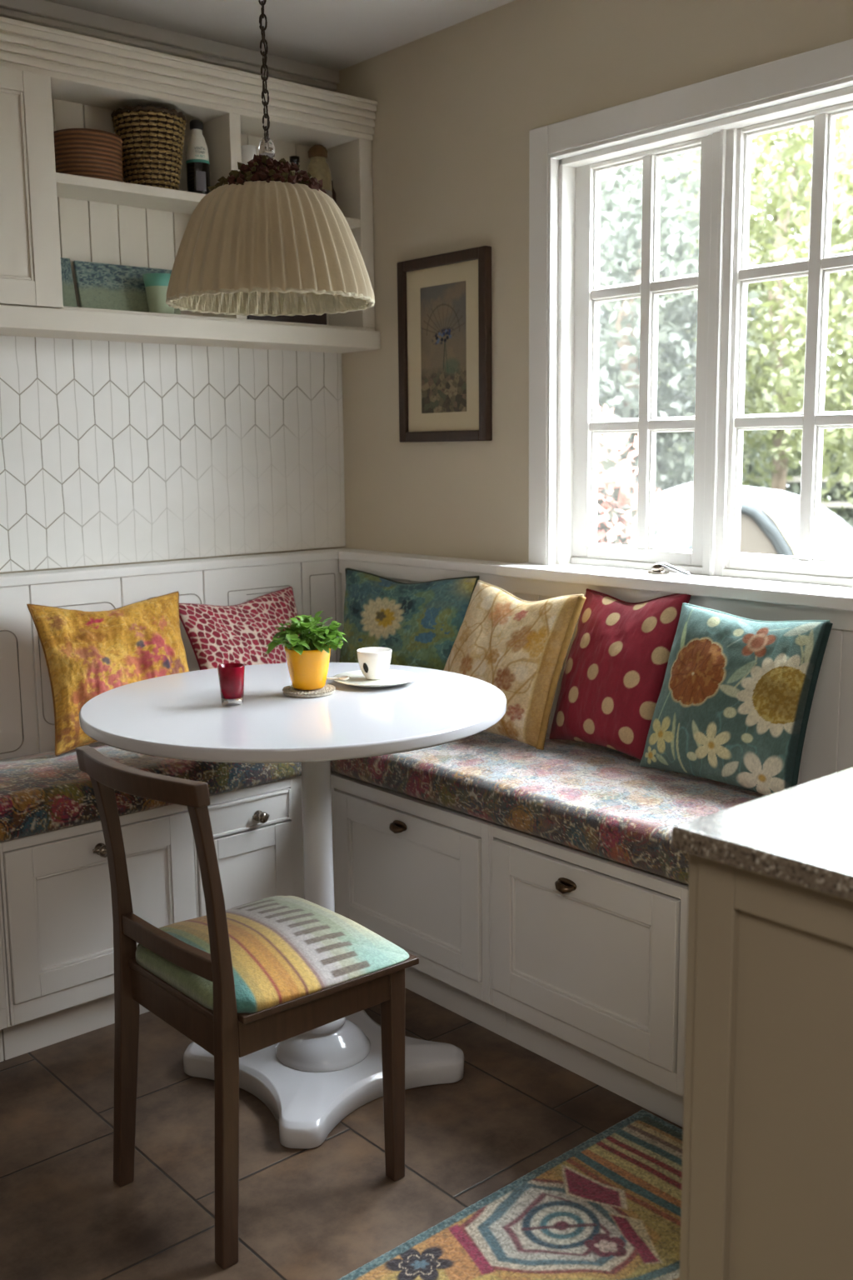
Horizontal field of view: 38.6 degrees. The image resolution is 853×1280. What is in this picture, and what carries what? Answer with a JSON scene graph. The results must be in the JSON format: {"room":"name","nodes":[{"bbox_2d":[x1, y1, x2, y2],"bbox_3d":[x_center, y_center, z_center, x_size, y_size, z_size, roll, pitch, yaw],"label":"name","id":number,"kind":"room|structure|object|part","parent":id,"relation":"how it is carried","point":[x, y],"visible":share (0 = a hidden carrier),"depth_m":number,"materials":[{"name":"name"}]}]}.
{"room":"kitchen breakfast nook","nodes":[
{"label":"kitchen breakfast nook","id":0,"kind":"room"},
{"bbox_2d":[0,15,344,574],"bbox_3d":[-1.994,-0.223,2.233,4.520,2.335,0.100,-8,12,-40],"label":"wall","id":1,"kind":"structure","parent":0,"point":[45,569],"depth_m":3.25,"materials":[{"name":"white paint"}]},
{"bbox_2d":[0,573,337,754],"bbox_3d":[-0.730,0.051,3.205,1.228,0.368,0.003,-8,12,-40],"label":"trim","id":2,"kind":"structure","parent":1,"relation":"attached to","point":[324,573],"depth_m":3.07,"materials":[{"name":"white wood"}]},
{"bbox_2d":[0,0,339,90],"bbox_3d":[-1.964,-1.344,2.009,4.520,0.050,0.030,-8,12,-40],"label":"trim","id":3,"kind":"structure","parent":1,"relation":"attached to","point":[43,12],"depth_m":3.10,"materials":[{"name":"paint"}]},
{"bbox_2d":[0,559,343,759],"bbox_3d":[-1.926,0.223,2.230,4.520,0.455,0.068,-8,12,-40],"label":"wainscoting","id":4,"kind":"structure","parent":1,"relation":"attached to","point":[212,587],"depth_m":3.08,"materials":[{"name":"white paint"}]},
{"bbox_2d":[0,335,345,572],"bbox_3d":[-1.958,-0.320,2.175,4.519,0.575,0.012,-8,12,-40],"label":"backsplash","id":5,"kind":"structure","parent":1,"relation":"attached to","point":[111,452],"depth_m":3.24,"materials":[{"name":"tile"}]},
{"bbox_2d":[0,16,380,353],"bbox_3d":[-1.790,-0.931,2.105,4.218,0.663,0.200,-8,12,-40],"label":"upper cabinet","id":6,"kind":"object","parent":1,"relation":"attached to","point":[52,80],"visible":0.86,"depth_m":3.00,"materials":[{"name":"paint"}]},
{"bbox_3d":[-1.033,-1.000,2.649,0.474,0.510,0.020,-8,12,-40],"label":"door","id":7,"kind":"part","parent":6,"relation":"part of","materials":[{"name":"paint"}]},
{"bbox_2d":[60,257,77,307],"bbox_3d":[-0.896,-0.867,2.971,0.072,0.134,0.038,-8,12,-40],"label":"tile","id":8,"kind":"structure","parent":6,"relation":"on","point":[68,292],"depth_m":2.98,"materials":[{"name":"ceramic"}]},
{"bbox_2d":[53,128,123,182],"bbox_3d":[-0.820,-1.157,2.940,0.172,0.113,0.172,-8,12,-40],"label":"basket","id":9,"kind":"object","parent":6,"relation":"on","point":[96,153],"visible":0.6,"depth_m":2.87,"materials":[{"name":"wicker"}]},
{"bbox_2d":[73,260,180,314],"bbox_3d":[-0.756,-0.885,3.092,0.276,0.130,0.038,-8,12,-40],"label":"decorative tray","id":10,"kind":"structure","parent":6,"relation":"on","point":[102,286],"depth_m":3.06,"materials":[{"name":"ceramic"}]},
{"bbox_2d":[55,172,206,214],"bbox_3d":[-0.729,-1.102,3.018,0.477,0.022,0.154,-8,12,-40],"label":"shelf","id":11,"kind":"object","parent":6,"relation":"attached to","point":[72,190],"depth_m":3.00,"materials":[{"name":"paint"}]},
{"bbox_2d":[110,104,186,189],"bbox_3d":[-0.689,-1.214,3.045,0.191,0.191,0.191,-8,12,-40],"label":"basket","id":12,"kind":"object","parent":6,"relation":"on","point":[152,143],"visible":0.9,"depth_m":2.98,"materials":[{"name":"wicker"}]},
{"bbox_2d":[142,273,174,314],"bbox_3d":[-0.673,-0.872,3.084,0.087,0.100,0.087,-8,12,-40],"label":"beaker","id":13,"kind":"object","parent":6,"relation":"on","point":[156,284],"visible":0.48,"depth_m":3.05,"materials":[{"name":"green ceramic"}]},
{"bbox_2d":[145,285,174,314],"bbox_3d":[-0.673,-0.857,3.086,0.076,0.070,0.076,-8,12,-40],"label":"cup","id":14,"kind":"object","parent":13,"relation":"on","point":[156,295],"depth_m":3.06,"materials":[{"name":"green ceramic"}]},
{"bbox_3d":[-1.736,-1.200,1.997,4.218,0.098,0.026,-8,12,-40],"label":"crown moulding","id":15,"kind":"part","parent":6,"relation":"part of","materials":[{"name":"paint"}]},
{"bbox_2d":[185,119,209,194],"bbox_3d":[-0.585,-1.226,3.109,0.059,0.191,0.059,-8,12,-40],"label":"bottle","id":16,"kind":"object","parent":6,"relation":"on","point":[197,157],"visible":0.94,"depth_m":3.09,"materials":[{"name":"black glass"}]},
{"bbox_3d":[-0.585,-1.216,3.111,0.058,0.172,0.058,-8,12,-40],"label":"glass","id":17,"kind":"part","parent":16,"relation":"part of","materials":[{"name":"black glass"}]},
{"bbox_2d":[241,145,256,164],"bbox_3d":[-0.470,-1.226,3.236,0.096,0.163,0.096,-8,12,-40],"label":"pitcher","id":18,"kind":"object","parent":6,"relation":"on","point":[248,152],"visible":0.28,"depth_m":3.21,"materials":[{"name":"ceramic"}]},
{"bbox_2d":[246,313,326,324],"bbox_3d":[-0.406,-0.910,3.356,0.260,0.085,0.090,-8,12,-40],"label":"storage box","id":19,"kind":"object","parent":6,"relation":"on","point":[312,319],"visible":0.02,"depth_m":3.34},
{"bbox_2d":[289,155,299,164],"bbox_3d":[-0.363,-1.249,3.364,0.052,0.166,0.052,-8,12,-40],"label":"bottle","id":20,"kind":"object","parent":6,"relation":"on","point":[296,159],"visible":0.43,"depth_m":3.34,"materials":[{"name":"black glass"}]},
{"bbox_2d":[306,144,332,198],"bbox_3d":[-0.299,-1.269,3.380,0.074,0.200,0.074,-8,12,-40],"label":"jar","id":21,"kind":"object","parent":6,"relation":"on","point":[318,167],"visible":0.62,"depth_m":3.35,"materials":[{"name":"ceramic"}]},
{"bbox_2d":[331,180,336,203],"bbox_3d":[-0.272,-1.237,3.438,0.034,0.118,0.034,-8,12,-40],"label":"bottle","id":22,"kind":"object","parent":6,"relation":"on","point":[332,189],"visible":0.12,"depth_m":3.43,"materials":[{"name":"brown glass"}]},
{"bbox_2d":[345,217,359,229],"bbox_3d":[-0.379,-1.146,3.318,0.383,0.021,0.154,-8,12,-40],"label":"shelf","id":23,"kind":"object","parent":6,"relation":"attached to","point":[353,222],"depth_m":3.37,"materials":[{"name":"paint"}]},
{"bbox_2d":[0,547,515,587],"bbox_3d":[-1.320,0.087,1.498,4.520,0.025,1.950,-8,12,-40],"label":"trim","id":24,"kind":"structure","parent":1,"relation":"attached to","point":[484,567],"depth_m":3.24,"materials":[{"name":"white paint"}]},
{"bbox_2d":[45,0,515,70],"bbox_3d":[-0.135,-1.129,-0.049,4.780,0.120,5.750,-8,12,-40],"label":"ceiling","id":25,"kind":"structure","parent":0,"point":[338,35],"depth_m":3.04,"materials":[{"name":"paint"}]},
{"bbox_2d":[165,0,374,316],"bbox_3d":[-0.295,-1.019,2.221,0.388,0.795,0.388,-1,9,-3],"label":"pendant lamp","id":26,"kind":"object","parent":25,"relation":"hanging from","point":[269,241],"visible":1,"depth_m":2.15,"materials":[{"name":"fabric"}]},
{"bbox_3d":[-0.297,-1.160,2.199,0.011,0.491,0.011,-8,12,-40],"label":"cord","id":27,"kind":"part","parent":26,"relation":"part of","materials":[{"name":"metal"}]},
{"bbox_3d":[-0.291,-0.632,2.282,0.390,0.010,0.390,-8,12,-40],"label":"rim trim","id":28,"kind":"part","parent":26,"relation":"part of","materials":[{"name":"beige fabric"}]},
{"bbox_3d":[-0.292,-0.731,2.266,0.386,0.207,0.386,-8,12,-40],"label":"lamp shade","id":29,"kind":"part","parent":26,"relation":"part of","materials":[{"name":"fabric"}]},
{"bbox_2d":[0,987,683,1279],"bbox_3d":[-0.125,1.268,0.377,4.620,0.080,5.650,-8,12,-40],"label":"floor","id":30,"kind":"structure","parent":0,"point":[328,1210],"depth_m":2.21,"materials":[{"name":"brown tile"}]},
{"bbox_2d":[0,880,9,1061],"bbox_3d":[-1.199,0.652,2.545,0.452,0.492,0.506,-8,12,-40],"label":"base cabinet","id":31,"kind":"object","parent":30,"relation":"on","point":[4,1005],"visible":1,"depth_m":2.51,"materials":[{"name":"paint"}]},
{"bbox_3d":[-1.040,0.621,2.354,0.436,0.326,0.020,-8,12,-40],"label":"door","id":32,"kind":"part","parent":31,"relation":"part of","materials":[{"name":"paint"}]},
{"bbox_2d":[0,741,301,842],"bbox_3d":[-0.889,0.317,2.753,1.222,0.099,0.523,-8,12,-40],"label":"bench cushion","id":33,"kind":"object","parent":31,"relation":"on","point":[42,792],"visible":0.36,"depth_m":2.63,"materials":[{"name":"multicoloured fabric"}]},
{"bbox_2d":[26,590,189,755],"bbox_3d":[-0.745,0.069,2.968,0.446,0.330,0.228,-8,12,-40],"label":"throw pillow","id":34,"kind":"object","parent":33,"relation":"on","point":[87,655],"visible":0.75,"depth_m":2.92,"materials":[{"name":"fabric"}]},
{"bbox_2d":[179,586,299,669],"bbox_3d":[-0.460,0.034,3.255,0.383,0.312,0.172,-8,12,-40],"label":"throw pillow","id":35,"kind":"object","parent":33,"relation":"on","point":[239,633],"visible":0.42,"depth_m":3.21,"materials":[{"name":"fabric"}]},
{"bbox_2d":[0,804,196,1059],"bbox_3d":[-0.848,0.605,2.825,0.444,0.492,0.537,-8,12,-40],"label":"base cabinet","id":36,"kind":"object","parent":30,"relation":"on","point":[56,885],"visible":0.63,"depth_m":2.61,"materials":[{"name":"paint"}]},
{"bbox_3d":[-0.691,0.450,2.601,0.027,0.027,0.031,-8,12,-40],"label":"knob","id":37,"kind":"part","parent":36,"relation":"part of","materials":[{"name":"silver metal"}]},
{"bbox_2d":[75,745,419,1269],"bbox_3d":[-0.313,0.561,2.089,0.454,0.793,0.399,-8,12,-40],"label":"dining chair","id":38,"kind":"object","parent":30,"relation":"on","point":[240,981],"visible":1,"depth_m":2.00,"materials":[{"name":"brown wood"}]},
{"bbox_3d":[-0.530,0.581,2.097,0.063,0.757,0.028,-8,12,-40],"label":"leg","id":39,"kind":"part","parent":38,"relation":"part of","materials":[{"name":"brown wood"}]},
{"bbox_3d":[-0.460,0.214,1.895,0.054,0.044,0.357,-9,12,-43],"label":"crest rail","id":40,"kind":"part","parent":38,"relation":"part of","materials":[{"name":"brown wood"}]},
{"bbox_3d":[-0.418,0.497,1.976,0.025,0.038,0.281,-9,12,-42],"label":"rail","id":41,"kind":"part","parent":38,"relation":"part of","materials":[{"name":"brown wood"}]},
{"bbox_3d":[-0.321,0.613,1.873,0.060,0.757,0.027,-8,12,-40],"label":"leg","id":42,"kind":"part","parent":38,"relation":"part of","materials":[{"name":"brown wood"}]},
{"bbox_2d":[135,895,409,1013],"bbox_3d":[-0.283,0.517,2.108,0.371,0.050,0.388,-8,12,-40],"label":"seat cushion","id":43,"kind":"object","parent":38,"relation":"on","point":[287,952],"depth_m":2.02,"materials":[{"name":"multicoloured fabric"}]},
{"bbox_3d":[-0.057,0.752,2.129,0.034,0.398,0.034,-8,12,-40],"label":"leg","id":44,"kind":"part","parent":38,"relation":"part of","materials":[{"name":"brown wood"}]},
{"bbox_2d":[193,775,304,917],"bbox_3d":[-0.545,0.560,3.086,0.358,0.492,0.533,-8,12,-40],"label":"base cabinet","id":45,"kind":"object","parent":30,"relation":"on","point":[257,831],"visible":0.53,"depth_m":2.88,"materials":[{"name":"paint"}]},
{"bbox_3d":[-0.427,0.571,2.884,0.258,0.246,0.020,-8,12,-40],"label":"door","id":46,"kind":"part","parent":45,"relation":"part of","materials":[{"name":"paint"}]},
{"bbox_3d":[-0.429,0.408,2.859,0.258,0.076,0.020,-8,12,-40],"label":"drawer","id":47,"kind":"part","parent":45,"relation":"part of","materials":[{"name":"paint"}]},
{"bbox_3d":[-0.388,0.417,2.867,0.027,0.027,0.031,-8,12,-40],"label":"knob","id":48,"kind":"part","parent":45,"relation":"part of","materials":[{"name":"silver metal"}]},
{"bbox_2d":[79,662,506,1149],"bbox_3d":[-0.254,0.503,2.481,0.834,0.785,0.834,-8,12,-40],"label":"pedestal table","id":49,"kind":"object","parent":30,"relation":"on","point":[311,1081],"visible":0.74,"depth_m":2.38,"materials":[{"name":"white paint"}]},
{"bbox_2d":[217,663,244,706],"bbox_3d":[-0.377,0.087,2.357,0.052,0.078,0.052,-8,12,-40],"label":"tumbler","id":50,"kind":"object","parent":49,"relation":"on","point":[231,676],"visible":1,"depth_m":2.34,"materials":[{"name":"red glass"}]},
{"bbox_2d":[282,684,335,698],"bbox_3d":[-0.238,0.102,2.467,0.109,0.012,0.109,-8,12,-40],"label":"coaster","id":51,"kind":"object","parent":49,"relation":"on","point":[327,690],"visible":0.77,"depth_m":2.43,"materials":[{"name":"beige wicker"}]},
{"bbox_2d":[265,610,347,689],"bbox_3d":[-0.244,0.023,2.450,0.170,0.148,0.147,-4,9,-20],"label":"potted plant","id":52,"kind":"object","parent":51,"relation":"on","point":[307,657],"visible":1,"depth_m":2.43,"materials":[{"name":"green plant"}]},
{"bbox_3d":[-0.239,0.055,2.460,0.095,0.083,0.095,-8,12,-40],"label":"pot","id":53,"kind":"part","parent":52,"relation":"part of","materials":[{"name":"yellow ceramic"}]},
{"bbox_2d":[333,669,419,687],"bbox_3d":[-0.106,0.084,2.564,0.182,0.014,0.182,-8,12,-40],"label":"saucer","id":54,"kind":"object","parent":49,"relation":"on","point":[393,677],"visible":0.85,"depth_m":2.56,"materials":[{"name":"ceramic"}]},
{"bbox_2d":[326,675,349,680],"bbox_3d":[-0.200,0.080,2.537,0.080,0.010,0.025,-1,9,-3],"label":"spoon","id":55,"kind":"object","parent":54,"relation":"on","point":[340,677],"visible":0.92,"depth_m":2.54,"materials":[{"name":"metal"}]},
{"bbox_2d":[356,646,391,679],"bbox_3d":[-0.105,0.050,2.577,0.084,0.060,0.074,-4,10,-22],"label":"coffee cup","id":56,"kind":"object","parent":54,"relation":"on","point":[374,662],"visible":1,"depth_m":2.55,"materials":[{"name":"ceramic"}]},
{"bbox_2d":[330,770,506,1038],"bbox_3d":[0.092,0.576,2.937,0.473,0.492,0.592,-8,12,-40],"label":"base cabinet","id":57,"kind":"object","parent":30,"relation":"on","point":[412,872],"visible":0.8,"depth_m":2.75,"materials":[{"name":"paint"}]},
{"bbox_3d":[-0.061,0.421,2.763,0.004,0.023,0.050,-8,12,-40],"label":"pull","id":58,"kind":"part","parent":57,"relation":"part of","materials":[{"name":"brown metal"}]},
{"bbox_3d":[-0.050,0.549,2.791,0.020,0.320,0.513,-8,12,-40],"label":"door","id":59,"kind":"part","parent":57,"relation":"part of","materials":[{"name":"paint"}]},
{"bbox_2d":[337,1109,683,1279],"bbox_3d":[0.029,1.025,1.638,1.535,0.008,0.587,-8,12,-40],"label":"rug","id":60,"kind":"object","parent":30,"relation":"on","point":[608,1207],"visible":0.66,"depth_m":2.00,"materials":[{"name":"multicoloured fabric"}]},
{"bbox_2d":[489,823,688,1127],"bbox_3d":[0.549,0.653,2.416,0.473,0.492,0.800,-8,12,-40],"label":"base cabinet","id":61,"kind":"object","parent":30,"relation":"on","point":[588,952],"visible":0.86,"depth_m":2.37,"materials":[{"name":"paint"}]},
{"bbox_2d":[330,730,765,884],"bbox_3d":[0.172,0.293,2.812,0.450,0.097,1.816,-8,12,-40],"label":"bench cushion","id":62,"kind":"object","parent":61,"relation":"on","point":[595,799],"visible":0.4,"depth_m":2.50,"materials":[{"name":"multicoloured fabric"}]},
{"bbox_2d":[339,567,479,670],"bbox_3d":[-0.093,-0.009,3.277,0.152,0.351,0.551,-8,12,-40],"label":"throw pillow","id":63,"kind":"object","parent":62,"relation":"on","point":[421,623],"visible":0.66,"depth_m":3.19,"materials":[{"name":"fabric"}]},
{"bbox_2d":[443,580,586,749],"bbox_3d":[0.177,0.054,2.866,0.154,0.353,0.418,-7,11,-35],"label":"throw pillow","id":64,"kind":"object","parent":62,"relation":"on","point":[517,646],"visible":0.74,"depth_m":2.77,"materials":[{"name":"fabric"}]},
{"bbox_2d":[550,588,691,759],"bbox_3d":[0.413,0.067,2.711,0.133,0.368,0.332,-8,12,-40],"label":"throw pillow","id":65,"kind":"object","parent":62,"relation":"on","point":[615,670],"visible":0.94,"depth_m":2.66,"materials":[{"name":"fabric"}]},
{"bbox_2d":[640,602,833,795],"bbox_3d":[0.600,0.116,2.446,0.150,0.351,0.380,-8,12,-40],"label":"throw pillow","id":66,"kind":"object","parent":62,"relation":"on","point":[733,707],"visible":0.98,"depth_m":2.38,"materials":[{"name":"fabric"}]},
{"bbox_3d":[0.274,0.477,2.380,0.004,0.023,0.050,-8,12,-40],"label":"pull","id":67,"kind":"part","parent":61,"relation":"part of","materials":[{"name":"brown metal"}]},
{"bbox_2d":[680,853,852,1279],"bbox_3d":[1.166,0.658,1.152,1.094,0.857,1.452,-8,12,-40],"label":"kitchen island","id":68,"kind":"object","parent":30,"relation":"on","point":[767,1173],"visible":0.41,"depth_m":1.24,"materials":[{"name":"paint"}]},
{"bbox_2d":[671,766,852,901],"bbox_3d":[1.179,0.225,1.070,1.146,0.025,1.507,-8,12,-40],"label":"island countertop","id":69,"kind":"structure","parent":68,"relation":"on","point":[802,835],"depth_m":1.24,"materials":[{"name":"stone"}]},
{"bbox_2d":[334,0,852,563],"bbox_3d":[1.581,-0.174,1.659,0.130,2.335,5.650,-8,12,-40],"label":"wall","id":70,"kind":"structure","parent":0,"point":[458,105],"depth_m":3.10,"materials":[{"name":"beige paint"}]},
{"bbox_2d":[396,245,492,442],"bbox_3d":[0.045,-0.773,3.236,0.024,0.485,0.351,-8,12,-40],"label":"framed picture","id":71,"kind":"object","parent":70,"relation":"attached to","point":[444,300],"visible":1,"depth_m":3.23,"materials":[{"name":"wood"}]},
{"bbox_2d":[420,280,466,413],"bbox_3d":[0.044,-0.773,3.236,0.001,0.332,0.181,-8,12,-40],"label":"print","id":72,"kind":"object","parent":71,"relation":"attached to","point":[443,317],"depth_m":3.23},
{"bbox_2d":[339,559,852,784],"bbox_3d":[0.386,0.086,2.938,0.080,0.455,1.870,-8,12,-40],"label":"trim","id":73,"kind":"structure","parent":70,"relation":"attached to","point":[828,742],"depth_m":2.46,"materials":[{"name":"white paint"}]},
{"bbox_2d":[495,76,852,611],"bbox_3d":[0.668,-0.597,2.564,0.228,0.999,1.270,-8,12,-40],"label":"window","id":74,"kind":"structure","parent":70,"relation":"in","point":[717,566],"depth_m":2.70,"materials":[{"name":"white paint"}]},
{"bbox_3d":[0.506,-0.650,2.852,0.038,0.933,0.410,-8,12,-40],"label":"sash","id":75,"kind":"part","parent":74,"relation":"part of","materials":[{"name":"white paint"}]},
{"bbox_2d":[648,562,691,576],"bbox_3d":[0.557,-0.160,2.754,0.033,0.027,0.128,-7,11,-36],"label":"window crank","id":76,"kind":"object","parent":74,"relation":"attached to","point":[657,568],"depth_m":2.77,"materials":[{"name":"silver metal"}]},
{"bbox_3d":[0.674,-0.117,2.639,0.228,0.026,1.270,-8,12,-40],"label":"sill","id":77,"kind":"part","parent":74,"relation":"part of","materials":[{"name":"white paint"}]},
{"bbox_3d":[0.729,-0.146,2.683,0.062,0.016,1.050,-8,12,-40],"label":"rail","id":78,"kind":"part","parent":74,"relation":"part of","materials":[{"name":"white paint"}]},
{"bbox_3d":[0.657,-0.618,2.678,0.074,0.952,0.056,-8,12,-40],"label":"mullion post","id":79,"kind":"part","parent":74,"relation":"part of","materials":[{"name":"white paint"}]},
{"bbox_3d":[0.865,-0.590,2.442,0.038,0.933,0.606,-8,12,-40],"label":"sash","id":80,"kind":"part","parent":74,"relation":"part of","materials":[{"name":"white paint"}]},
{"bbox_2d":[529,38,852,564],"bbox_3d":[0.656,-0.640,2.547,0.020,1.043,1.214,-8,12,-40],"label":"trim","id":81,"kind":"structure","parent":70,"relation":"attached to","point":[827,64],"depth_m":2.80,"materials":[{"name":"white paint"}]},
{"label":"outside","id":82,"kind":"structure","parent":0,"visible":0},
{"bbox_3d":[9.075,-2.321,25.659,42.640,0.100,63.000,-8,12,-40],"label":"ground","id":83,"kind":"structure","parent":82,"visible":0},
{"bbox_2d":[596,404,668,546],"bbox_3d":[0.729,-0.228,6.041,0.844,2.014,0.864,-5,10,-24],"label":"flowering shrub","id":84,"kind":"object","parent":83,"relation":"on","point":[614,513],"visible":0.12,"depth_m":5.82,"materials":[{"name":"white plant"}]},
{"bbox_2d":[598,149,763,523],"bbox_3d":[1.999,-2.613,11.750,2.307,4.955,2.251,5,11,33],"label":"tree","id":85,"kind":"object","parent":83,"relation":"on","point":[621,347],"visible":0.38,"depth_m":11.19,"materials":[{"name":"green plant"}]},
{"bbox_2d":[630,482,852,559],"bbox_3d":[2.944,-0.349,8.444,3.369,1.457,1.704,-1,9,0],"label":"car","id":86,"kind":"object","parent":83,"relation":"on","point":[770,518],"visible":0.16,"depth_m":7.59,"materials":[{"name":"white paint"}]},
{"bbox_3d":[1.897,-0.583,7.580,0.813,0.507,0.036,-1,9,0],"label":"window trim","id":87,"kind":"part","parent":86,"relation":"part of","materials":[{"name":"rubber"}]},
{"bbox_3d":[4.846,-3.821,35.109,34.500,0.040,41.000,-8,12,-40],"label":"lawn","id":88,"kind":"structure","parent":83,"relation":"on","visible":0},
{"bbox_2d":[597,164,674,511],"bbox_3d":[2.117,-4.213,16.579,3.008,6.618,3.288,-8,12,-40],"label":"tree","id":89,"kind":"object","parent":88,"relation":"on","point":[632,167],"visible":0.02,"depth_m":15.87,"materials":[{"name":"green plant"}]},
{"bbox_2d":[602,250,804,493],"bbox_3d":[4.170,-4.062,20.028,3.856,5.210,4.117,-1,9,-2],"label":"tree","id":90,"kind":"object","parent":88,"relation":"on","point":[755,453],"visible":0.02,"depth_m":19.13,"materials":[{"name":"green plant"}]},
{"bbox_2d":[610,374,852,529],"bbox_3d":[5.761,-3.477,23.263,13.091,3.295,1.627,1,9,9],"label":"hedge","id":91,"kind":"object","parent":88,"relation":"on","point":[847,514],"visible":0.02,"depth_m":22.73,"materials":[{"name":"green plant"}]},
{"bbox_2d":[611,476,852,507],"bbox_3d":[5.238,-2.147,20.453,10.190,1.250,0.090,1,9,10],"label":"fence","id":92,"kind":"object","parent":88,"relation":"on","point":[797,479],"visible":0.02,"depth_m":20.15,"materials":[{"name":"white wood"}]},
{"bbox_3d":[5.232,-2.681,20.369,10.090,0.090,0.060,1,9,10],"label":"rail","id":93,"kind":"part","parent":92,"relation":"part of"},
{"bbox_3d":[5.237,-2.266,20.434,10.090,0.090,0.060,1,9,10],"label":"rail","id":94,"kind":"part","parent":92,"relation":"part of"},
{"bbox_2d":[615,114,852,370],"bbox_3d":[6.006,-7.897,23.502,5.363,11.663,5.426,3,9,20],"label":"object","id":95,"kind":"object","parent":88,"relation":"on","point":[682,157],"visible":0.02,"depth_m":22.43,"materials":[{"name":"green plant"}]},
{"bbox_2d":[636,114,852,491],"bbox_3d":[4.359,-3.940,15.001,3.573,6.513,3.633,-8,12,-40],"label":"tree","id":96,"kind":"object","parent":88,"relation":"on","point":[793,178],"visible":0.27,"depth_m":14.58,"materials":[{"name":"green plant"}]},
{"bbox_2d":[760,115,852,513],"bbox_3d":[4.240,-2.758,11.183,2.498,5.365,2.475,-8,12,-40],"label":"tree","id":97,"kind":"object","parent":88,"relation":"on","point":[842,372],"visible":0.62,"depth_m":11.09,"materials":[{"name":"green plant"}]}
]}

